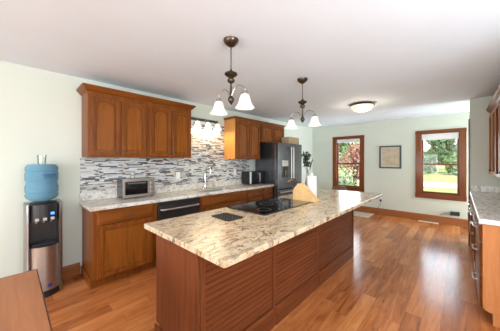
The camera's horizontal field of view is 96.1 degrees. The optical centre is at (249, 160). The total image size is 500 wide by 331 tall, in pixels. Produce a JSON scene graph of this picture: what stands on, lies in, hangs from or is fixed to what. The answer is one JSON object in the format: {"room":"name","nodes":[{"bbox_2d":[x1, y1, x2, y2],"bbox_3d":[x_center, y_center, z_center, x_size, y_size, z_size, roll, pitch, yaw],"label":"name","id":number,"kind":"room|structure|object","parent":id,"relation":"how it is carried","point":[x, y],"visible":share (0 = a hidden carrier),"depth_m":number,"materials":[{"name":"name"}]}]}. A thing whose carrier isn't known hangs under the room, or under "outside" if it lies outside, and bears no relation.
{"room":"kitchen","nodes":[
{"label":"kitchen","id":0,"kind":"room"},
{"bbox_2d":[0,61,311,277],"bbox_3d":[-1.306,0.195,3.792,0.110,2.465,9.950,0,0,43],"label":"wall","id":1,"kind":"structure","parent":0,"point":[41,110],"depth_m":2.58,"materials":[{"name":"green paint"}]},
{"bbox_2d":[62,262,79,279],"bbox_3d":[-3.361,1.352,1.504,0.018,0.150,3.600,0,0,43],"label":"baseboard","id":2,"kind":"structure","parent":1,"relation":"attached to","point":[72,270],"depth_m":2.75,"materials":[{"name":"brown wood"}]},
{"bbox_2d":[82,91,147,157],"bbox_3d":[-1.748,-0.424,2.950,0.372,0.768,0.687,0,0,43],"label":"upper cabinet","id":3,"kind":"object","parent":1,"relation":"attached to","point":[112,126],"visible":1,"depth_m":2.79,"materials":[{"name":"brown wood"}]},
{"bbox_2d":[76,83,195,109],"bbox_3d":[-1.511,-0.844,3.201,0.374,0.070,1.488,0,0,43],"label":"crown molding","id":4,"kind":"structure","parent":3,"relation":"on","point":[83,88],"depth_m":2.90,"materials":[{"name":"brown wood"}]},
{"bbox_2d":[80,122,248,192],"bbox_3d":[-1.074,-0.138,3.952,0.008,1.100,3.100,0,0,43],"label":"wall tile","id":5,"kind":"structure","parent":1,"relation":"attached to","point":[207,146],"depth_m":3.76,"materials":[{"name":"tile"}]},
{"bbox_2d":[130,171,134,177],"bbox_3d":[-1.708,0.215,3.264,0.007,0.116,0.072,0,0,43],"label":"wall outlet","id":6,"kind":"object","parent":5,"relation":"attached to","point":[132,173],"visible":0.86,"depth_m":3.26,"materials":[{"name":"white plastic"}]},
{"bbox_2d":[148,102,190,157],"bbox_3d":[-1.277,-0.424,3.453,0.372,0.768,0.688,0,0,43],"label":"upper cabinet","id":7,"kind":"object","parent":1,"relation":"attached to","point":[169,128],"visible":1,"depth_m":3.31,"materials":[{"name":"brown wood"}]},
{"bbox_2d":[191,117,220,130],"bbox_3d":[-0.784,-0.671,4.132,0.184,0.194,0.620,0,0,43],"label":"light bar","id":8,"kind":"object","parent":1,"relation":"attached to","point":[197,123],"visible":0.98,"depth_m":4.10,"materials":[{"name":"white glass"}]},
{"bbox_2d":[224,118,259,158],"bbox_3d":[-0.132,-0.416,4.676,0.372,0.783,0.734,0,0,43],"label":"upper cabinet","id":9,"kind":"object","parent":1,"relation":"attached to","point":[241,137],"visible":1,"depth_m":4.48,"materials":[{"name":"brown wood"}]},
{"bbox_2d":[260,123,283,142],"bbox_3d":[0.429,-0.605,5.275,0.372,0.407,0.903,0,0,43],"label":"upper cabinet","id":10,"kind":"object","parent":1,"relation":"attached to","point":[268,133],"visible":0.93,"depth_m":5.10,"materials":[{"name":"brown wood"}]},
{"bbox_2d":[223,116,284,126],"bbox_3d":[0.168,-0.831,5.016,0.344,0.044,1.689,0,0,43],"label":"crown molding","id":11,"kind":"structure","parent":10,"relation":"on","point":[231,117],"depth_m":4.64,"materials":[{"name":"brown wood"}]},
{"bbox_2d":[0,0,499,127],"bbox_3d":[1.172,-1.098,1.471,6.900,0.120,9.950,0,0,43],"label":"ceiling","id":12,"kind":"structure","parent":0,"point":[407,58],"depth_m":2.08,"materials":[{"name":"white paint"}]},
{"bbox_2d":[210,36,253,115],"bbox_3d":[-0.163,-0.731,1.937,0.492,0.612,0.160,0,0,43],"label":"pendant lamp","id":13,"kind":"object","parent":12,"relation":"hanging from","point":[244,103],"visible":1,"depth_m":1.91,"materials":[{"name":"white glass"}]},
{"bbox_2d":[285,77,320,128],"bbox_3d":[0.669,-0.731,2.864,0.492,0.612,0.160,0,0,43],"label":"pendant lamp","id":14,"kind":"object","parent":12,"relation":"hanging from","point":[314,122],"visible":1,"depth_m":2.84,"materials":[{"name":"white glass"}]},
{"bbox_2d":[350,102,374,111],"bbox_3d":[2.060,-0.960,4.132,0.416,0.154,0.416,0,0,43],"label":"ceiling light","id":15,"kind":"object","parent":12,"relation":"attached to","point":[360,106],"visible":1,"depth_m":4.01,"materials":[{"name":"white glass"}]},
{"bbox_2d":[45,214,499,330],"bbox_3d":[1.172,1.487,1.471,6.900,0.120,9.950,0,0,43],"label":"floor","id":16,"kind":"structure","parent":0,"point":[402,274],"depth_m":2.43,"materials":[{"name":"brown wood"}]},
{"bbox_2d":[0,269,52,330],"bbox_3d":[-1.299,1.052,0.597,1.152,0.750,1.136,0,0,43],"label":"dining table","id":17,"kind":"object","parent":16,"relation":"on","point":[23,307],"visible":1,"depth_m":1.06,"materials":[{"name":"brown wood"}]},
{"bbox_2d":[23,199,61,297],"bbox_3d":[-2.238,0.937,2.438,0.310,0.980,0.312,0,0,43],"label":"water cooler","id":18,"kind":"object","parent":16,"relation":"on","point":[42,221],"visible":0.88,"depth_m":2.37,"materials":[{"name":"black plastic"}]},
{"bbox_2d":[24,164,58,201],"bbox_3d":[-2.256,0.241,2.439,0.276,0.408,0.274,0,0,43],"label":"water bottle","id":19,"kind":"object","parent":18,"relation":"on","point":[41,180],"visible":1,"depth_m":2.34,"materials":[{"name":"blue plastic"}]},
{"bbox_2d":[37,155,46,163],"bbox_3d":[-2.258,-0.011,2.438,0.080,0.095,0.080,0,0,43],"label":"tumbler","id":20,"kind":"object","parent":19,"relation":"on","point":[37,155],"visible":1,"depth_m":2.43,"materials":[{"name":"clear glass"}]},
{"bbox_2d":[31,238,56,246],"bbox_3d":[-2.216,0.884,2.418,0.140,0.014,0.194,0,0,43],"label":"drip tray","id":21,"kind":"object","parent":18,"relation":"on","point":[40,242],"depth_m":2.41,"materials":[{"name":"black plastic"}]},
{"bbox_2d":[81,203,156,288],"bbox_3d":[-1.656,0.992,2.881,0.594,0.870,0.729,0,0,43],"label":"base cabinet","id":22,"kind":"object","parent":16,"relation":"on","point":[116,244],"visible":0.95,"depth_m":2.66,"materials":[{"name":"brown wood"}]},
{"bbox_2d":[79,179,273,211],"bbox_3d":[-0.814,0.484,3.813,0.574,0.142,3.274,0,0,43],"label":"countertop","id":23,"kind":"structure","parent":22,"relation":"on","point":[103,200],"depth_m":3.19,"materials":[{"name":"grey stone"}]},
{"bbox_2d":[117,177,154,198],"bbox_3d":[-1.589,0.380,3.152,0.281,0.262,0.420,0,0,43],"label":"toaster oven","id":24,"kind":"object","parent":23,"relation":"on","point":[139,186],"visible":1,"depth_m":3.06,"materials":[{"name":"silver metal"}]},
{"bbox_2d":[204,166,210,188],"bbox_3d":[-0.774,0.306,4.081,0.131,0.411,0.203,0,0,-13],"label":"faucet","id":25,"kind":"object","parent":23,"relation":"on","point":[205,185],"visible":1,"depth_m":4.11,"materials":[{"name":"silver metal"}]},
{"bbox_2d":[192,187,235,191],"bbox_3d":[-0.623,0.619,3.995,0.362,0.216,0.732,0,0,43],"label":"sink","id":26,"kind":"object","parent":23,"relation":"in","point":[216,188],"visible":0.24,"depth_m":4.16,"materials":[{"name":"silver metal"}]},
{"bbox_2d":[242,171,262,184],"bbox_3d":[0.070,0.374,4.911,0.299,0.276,0.425,0,0,43],"label":"microwave","id":27,"kind":"object","parent":23,"relation":"on","point":[248,177],"visible":0.99,"depth_m":4.80,"materials":[{"name":"black plastic"}]},
{"bbox_2d":[155,197,199,264],"bbox_3d":[-1.172,0.993,3.382,0.606,0.868,0.657,0,0,43],"label":"dishwasher","id":28,"kind":"object","parent":16,"relation":"on","point":[181,207],"visible":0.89,"depth_m":3.18,"materials":[{"name":"black plastic"}]},
{"bbox_2d":[200,190,246,211],"bbox_3d":[-0.596,0.992,4.017,0.588,0.870,1.050,0,0,43],"label":"base cabinet","id":29,"kind":"object","parent":16,"relation":"on","point":[217,201],"visible":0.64,"depth_m":3.78,"materials":[{"name":"brown wood"}]},
{"bbox_2d":[154,210,353,330],"bbox_3d":[0.413,0.989,2.570,0.588,0.876,2.774,0,0,43],"label":"kitchen island","id":30,"kind":"object","parent":16,"relation":"on","point":[257,292],"visible":0.61,"depth_m":1.74,"materials":[{"name":"brown wood"}]},
{"bbox_2d":[144,188,382,267],"bbox_3d":[0.585,0.531,2.632,1.006,0.039,3.165,0,0,43],"label":"island countertop","id":31,"kind":"structure","parent":30,"relation":"on","point":[223,243],"depth_m":1.74,"materials":[{"name":"beige stone"}]},
{"bbox_2d":[212,212,242,220],"bbox_3d":[-0.204,0.505,2.020,0.235,0.012,0.176,0,0,43],"label":"trivet","id":32,"kind":"object","parent":31,"relation":"on","point":[225,216],"visible":1,"depth_m":2.01,"materials":[{"name":"metal"}]},
{"bbox_2d":[227,197,310,215],"bbox_3d":[0.248,0.506,2.576,0.530,0.010,0.900,0,0,43],"label":"cooktop","id":33,"kind":"object","parent":31,"relation":"in","point":[265,207],"visible":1,"depth_m":2.50,"materials":[{"name":"black glass"}]},
{"bbox_2d":[293,183,319,202],"bbox_3d":[0.716,0.404,2.868,0.325,0.215,0.115,0,0,43],"label":"knife block","id":34,"kind":"object","parent":31,"relation":"on","point":[301,192],"visible":0.92,"depth_m":2.85,"materials":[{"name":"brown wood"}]},
{"bbox_3d":[0.816,0.343,3.175,0.104,0.335,0.104,0,0,43],"label":"vase","id":35,"kind":"object","parent":31,"relation":"on","visible":0},
{"bbox_2d":[300,151,312,172],"bbox_3d":[0.794,0.161,3.176,0.177,0.600,0.111,0,0,12],"label":"bouquet","id":36,"kind":"object","parent":35,"relation":"in","point":[306,163],"visible":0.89,"depth_m":3.17,"materials":[{"name":"green plant"}]},
{"bbox_3d":[0.821,0.342,2.979,0.150,0.338,0.150,0,0,43],"label":"paper towel holder","id":37,"kind":"object","parent":31,"relation":"on","visible":0},
{"bbox_2d":[307,176,316,196],"bbox_3d":[0.821,0.352,2.979,0.126,0.289,0.126,0,0,43],"label":"paper towel roll","id":38,"kind":"object","parent":37,"relation":"on","point":[311,180],"visible":0.56,"depth_m":2.92,"materials":[{"name":"white paper"}]},
{"bbox_2d":[247,188,261,202],"bbox_3d":[-0.078,0.992,4.566,0.594,0.870,0.456,0,0,43],"label":"base cabinet","id":39,"kind":"object","parent":16,"relation":"on","point":[253,195],"visible":0.25,"depth_m":4.37,"materials":[{"name":"brown wood"}]},
{"bbox_2d":[262,187,272,199],"bbox_3d":[0.198,0.992,4.861,0.594,0.870,0.348,0,0,43],"label":"base cabinet","id":40,"kind":"object","parent":16,"relation":"on","point":[267,193],"visible":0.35,"depth_m":4.66,"materials":[{"name":"brown wood"}]},
{"bbox_2d":[255,142,301,197],"bbox_3d":[0.714,0.521,5.305,0.709,1.812,0.970,0,0,43],"label":"refrigerator","id":41,"kind":"object","parent":16,"relation":"on","point":[279,162],"visible":0.44,"depth_m":4.96,"materials":[{"name":"black metal"}]},
{"bbox_2d":[281,137,298,143],"bbox_3d":[0.966,-0.468,5.435,0.266,0.163,0.441,0,0,43],"label":"storage basket","id":42,"kind":"object","parent":41,"relation":"on","point":[292,140],"visible":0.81,"depth_m":5.31,"materials":[{"name":"beige wicker"}]},
{"bbox_2d":[332,186,346,190],"bbox_3d":[2.048,1.022,5.362,0.400,0.810,0.467,0,0,43],"label":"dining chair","id":43,"kind":"object","parent":16,"relation":"on","point":[334,187],"visible":0.26,"depth_m":5.50,"materials":[{"name":"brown wood"}]},
{"bbox_2d":[354,211,373,217],"bbox_3d":[2.808,1.421,6.049,0.830,0.012,0.570,0,0,43],"label":"floor mat","id":44,"kind":"object","parent":16,"relation":"on","point":[356,213],"visible":0.51,"depth_m":5.88,"materials":[{"name":"beige fabric"}]},
{"bbox_2d":[468,199,472,247],"bbox_3d":[3.627,0.992,3.281,0.646,0.870,0.844,0,0,43],"label":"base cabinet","id":45,"kind":"object","parent":16,"relation":"on","point":[471,203],"visible":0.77,"depth_m":3.43,"materials":[{"name":"brown wood"}]},
{"bbox_2d":[470,185,499,225],"bbox_3d":[3.086,0.484,2.672,0.623,0.144,2.479,0,0,43],"label":"countertop","id":46,"kind":"structure","parent":45,"relation":"on","point":[485,199],"depth_m":2.67,"materials":[{"name":"grey stone"}]},
{"bbox_2d":[469,206,475,275],"bbox_3d":[3.048,0.992,2.662,0.646,0.870,0.848,0,0,43],"label":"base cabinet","id":47,"kind":"object","parent":16,"relation":"on","point":[473,214],"visible":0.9,"depth_m":2.81,"materials":[{"name":"brown wood"}]},
{"bbox_2d":[472,216,499,327],"bbox_3d":[2.502,0.992,2.076,0.642,0.870,0.750,0,0,43],"label":"base cabinet","id":48,"kind":"object","parent":16,"relation":"on","point":[487,244],"visible":0.98,"depth_m":1.96,"materials":[{"name":"brown wood"}]},
{"bbox_2d":[339,142,359,176],"bbox_3d":[10.423,-1.009,23.066,3.757,5.900,4.013,0,0,-16],"label":"tree","id":49,"kind":"object","parent":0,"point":[350,143],"visible":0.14,"depth_m":22.60,"materials":[{"name":"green plant"}]},
{"bbox_2d":[312,112,469,219],"bbox_3d":[4.553,0.195,5.001,6.790,2.465,0.160,0,0,43],"label":"wall","id":50,"kind":"structure","parent":0,"point":[397,186],"depth_m":5.74,"materials":[{"name":"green paint"}]},
{"bbox_2d":[332,135,363,191],"bbox_3d":[2.877,0.089,6.551,0.892,1.585,0.184,0,0,43],"label":"window","id":51,"kind":"structure","parent":50,"relation":"in","point":[360,188],"depth_m":6.48,"materials":[{"name":"brown wood"}]},
{"bbox_2d":[337,138,359,142],"bbox_3d":[2.845,-0.569,6.517,0.650,0.096,0.032,0,0,43],"label":"window blind","id":52,"kind":"object","parent":51,"relation":"attached to","point":[358,139],"visible":1,"depth_m":6.51,"materials":[{"name":"white fabric"}]},
{"bbox_2d":[379,145,401,168],"bbox_3d":[3.596,-0.086,5.769,0.489,0.583,0.023,0,0,43],"label":"framed picture","id":53,"kind":"object","parent":50,"relation":"attached to","point":[389,156],"visible":1,"depth_m":5.76,"materials":[{"name":"black"}]},
{"bbox_2d":[382,148,397,165],"bbox_3d":[3.596,-0.086,5.769,0.347,0.441,0.001,0,0,43],"label":"print","id":54,"kind":"object","parent":53,"relation":"attached to","point":[389,155],"depth_m":5.77},
{"bbox_2d":[354,206,467,226],"bbox_3d":[4.171,1.345,5.237,5.870,0.165,0.018,0,0,43],"label":"baseboard","id":55,"kind":"structure","parent":50,"relation":"attached to","point":[395,213],"depth_m":5.39,"materials":[{"name":"brown wood"}]},
{"bbox_2d":[415,128,466,201],"bbox_3d":[4.358,0.089,5.163,0.892,1.585,0.184,0,0,43],"label":"window","id":56,"kind":"structure","parent":50,"relation":"in","point":[460,195],"depth_m":5.05,"materials":[{"name":"brown wood"}]},
{"bbox_2d":[422,132,458,139],"bbox_3d":[4.326,-0.549,5.129,0.650,0.136,0.032,0,0,43],"label":"window blind","id":57,"kind":"object","parent":56,"relation":"attached to","point":[455,135],"visible":1,"depth_m":5.11,"materials":[{"name":"white fabric"}]},
{"bbox_2d":[440,211,459,215],"bbox_3d":[4.421,1.176,4.972,0.323,0.109,0.062,0,0,43],"label":"power adapter","id":58,"kind":"object","parent":50,"relation":"attached to","point":[453,213],"visible":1,"depth_m":4.90,"materials":[{"name":"black plastic"}]},
{"bbox_2d":[470,96,499,244],"bbox_3d":[4.582,0.195,3.053,2.285,2.465,0.120,0,0,43],"label":"wall partition","id":59,"kind":"structure","parent":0,"point":[479,117],"depth_m":3.70,"materials":[{"name":"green paint"}]},
{"bbox_2d":[468,119,469,244],"bbox_3d":[3.741,0.362,3.840,0.015,2.130,0.144,0,0,43],"label":"trim","id":60,"kind":"structure","parent":59,"relation":"attached to","point":[468,119],"depth_m":3.79,"materials":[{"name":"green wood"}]},
{"bbox_3d":[3.181,0.195,2.227,0.120,2.465,3.000,0,0,43],"label":"wall","id":61,"kind":"structure","parent":0,"visible":0},
{"bbox_2d":[489,107,494,175],"bbox_3d":[3.693,-0.261,3.181,0.430,0.955,0.892,0,0,43],"label":"upper cabinet","id":62,"kind":"object","parent":61,"relation":"attached to","point":[492,115],"visible":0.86,"depth_m":3.26,"materials":[{"name":"brown wood"}]},
{"bbox_2d":[495,99,499,177],"bbox_3d":[3.096,-0.261,2.544,0.430,0.955,0.847,0,0,43],"label":"upper cabinet","id":63,"kind":"object","parent":61,"relation":"attached to","point":[497,107],"visible":1,"depth_m":2.92,"materials":[{"name":"brown wood"}]},
{"bbox_2d":[486,83,499,113],"bbox_3d":[3.383,-0.782,2.852,0.432,0.086,1.799,0,0,43],"label":"crown molding","id":64,"kind":"structure","parent":63,"relation":"on","point":[496,96],"depth_m":2.93,"materials":[{"name":"brown wood"}]},
{"label":"outside","id":65,"kind":"structure","parent":0,"visible":0},
{"bbox_2d":[341,178,456,187],"bbox_3d":[8.593,1.919,23.806,140.000,0.014,4.500,0,0,43],"label":"driveway","id":66,"kind":"structure","parent":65,"point":[426,184],"depth_m":17.86,"materials":[{"name":"grey concrete"}]},
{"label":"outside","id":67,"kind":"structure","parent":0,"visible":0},
{"bbox_2d":[339,164,456,192],"bbox_3d":[36.173,1.987,53.258,140.000,0.120,112.800,0,0,43],"label":"ground","id":68,"kind":"structure","parent":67,"point":[442,176],"depth_m":23.99,"materials":[{"name":"plant"}]},
{"bbox_2d":[339,143,354,169],"bbox_3d":[6.547,-0.761,16.599,3.256,5.394,3.444,0,0,43],"label":"tree","id":69,"kind":"object","parent":68,"relation":"on","point":[342,146],"visible":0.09,"depth_m":15.83,"materials":[{"name":"green plant"}]},
{"bbox_2d":[339,165,358,185],"bbox_3d":[3.877,1.064,8.999,1.120,1.736,1.123,0,0,-32],"label":"shrub","id":70,"kind":"object","parent":68,"relation":"on","point":[345,181],"visible":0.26,"depth_m":8.91,"materials":[{"name":"green plant"}]},
{"bbox_2d":[339,142,359,185],"bbox_3d":[4.901,0.488,10.360,1.396,2.892,1.647,0,0,43],"label":"bush","id":71,"kind":"object","parent":68,"relation":"on","point":[353,156],"visible":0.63,"depth_m":10.32,"materials":[{"name":"red plant"}]},
{"bbox_2d":[423,151,435,172],"bbox_3d":[24.459,0.099,31.825,3.025,3.671,2.630,0,0,43],"label":"tree","id":72,"kind":"object","parent":68,"relation":"on","point":[426,168],"visible":0.4,"depth_m":31.27,"materials":[{"name":"green plant"}]},
{"bbox_2d":[425,140,441,171],"bbox_3d":[32.002,-3.107,38.883,3.862,10.125,3.789,0,0,43],"label":"tree","id":73,"kind":"object","parent":68,"relation":"on","point":[432,149],"visible":0.09,"depth_m":39.15,"materials":[{"name":"green plant"}]},
{"bbox_2d":[431,139,456,173],"bbox_3d":[29.080,-1.503,33.176,4.259,6.895,2.756,0,0,3],"label":"tree","id":74,"kind":"object","parent":68,"relation":"on","point":[441,154],"visible":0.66,"depth_m":32.86,"materials":[{"name":"green plant"}]},
{"bbox_2d":[443,151,456,174],"bbox_3d":[26.723,0.245,29.224,2.278,3.666,2.762,0,0,-29],"label":"tree","id":75,"kind":"object","parent":68,"relation":"on","point":[452,169],"visible":0.41,"depth_m":29.04,"materials":[{"name":"green plant"}]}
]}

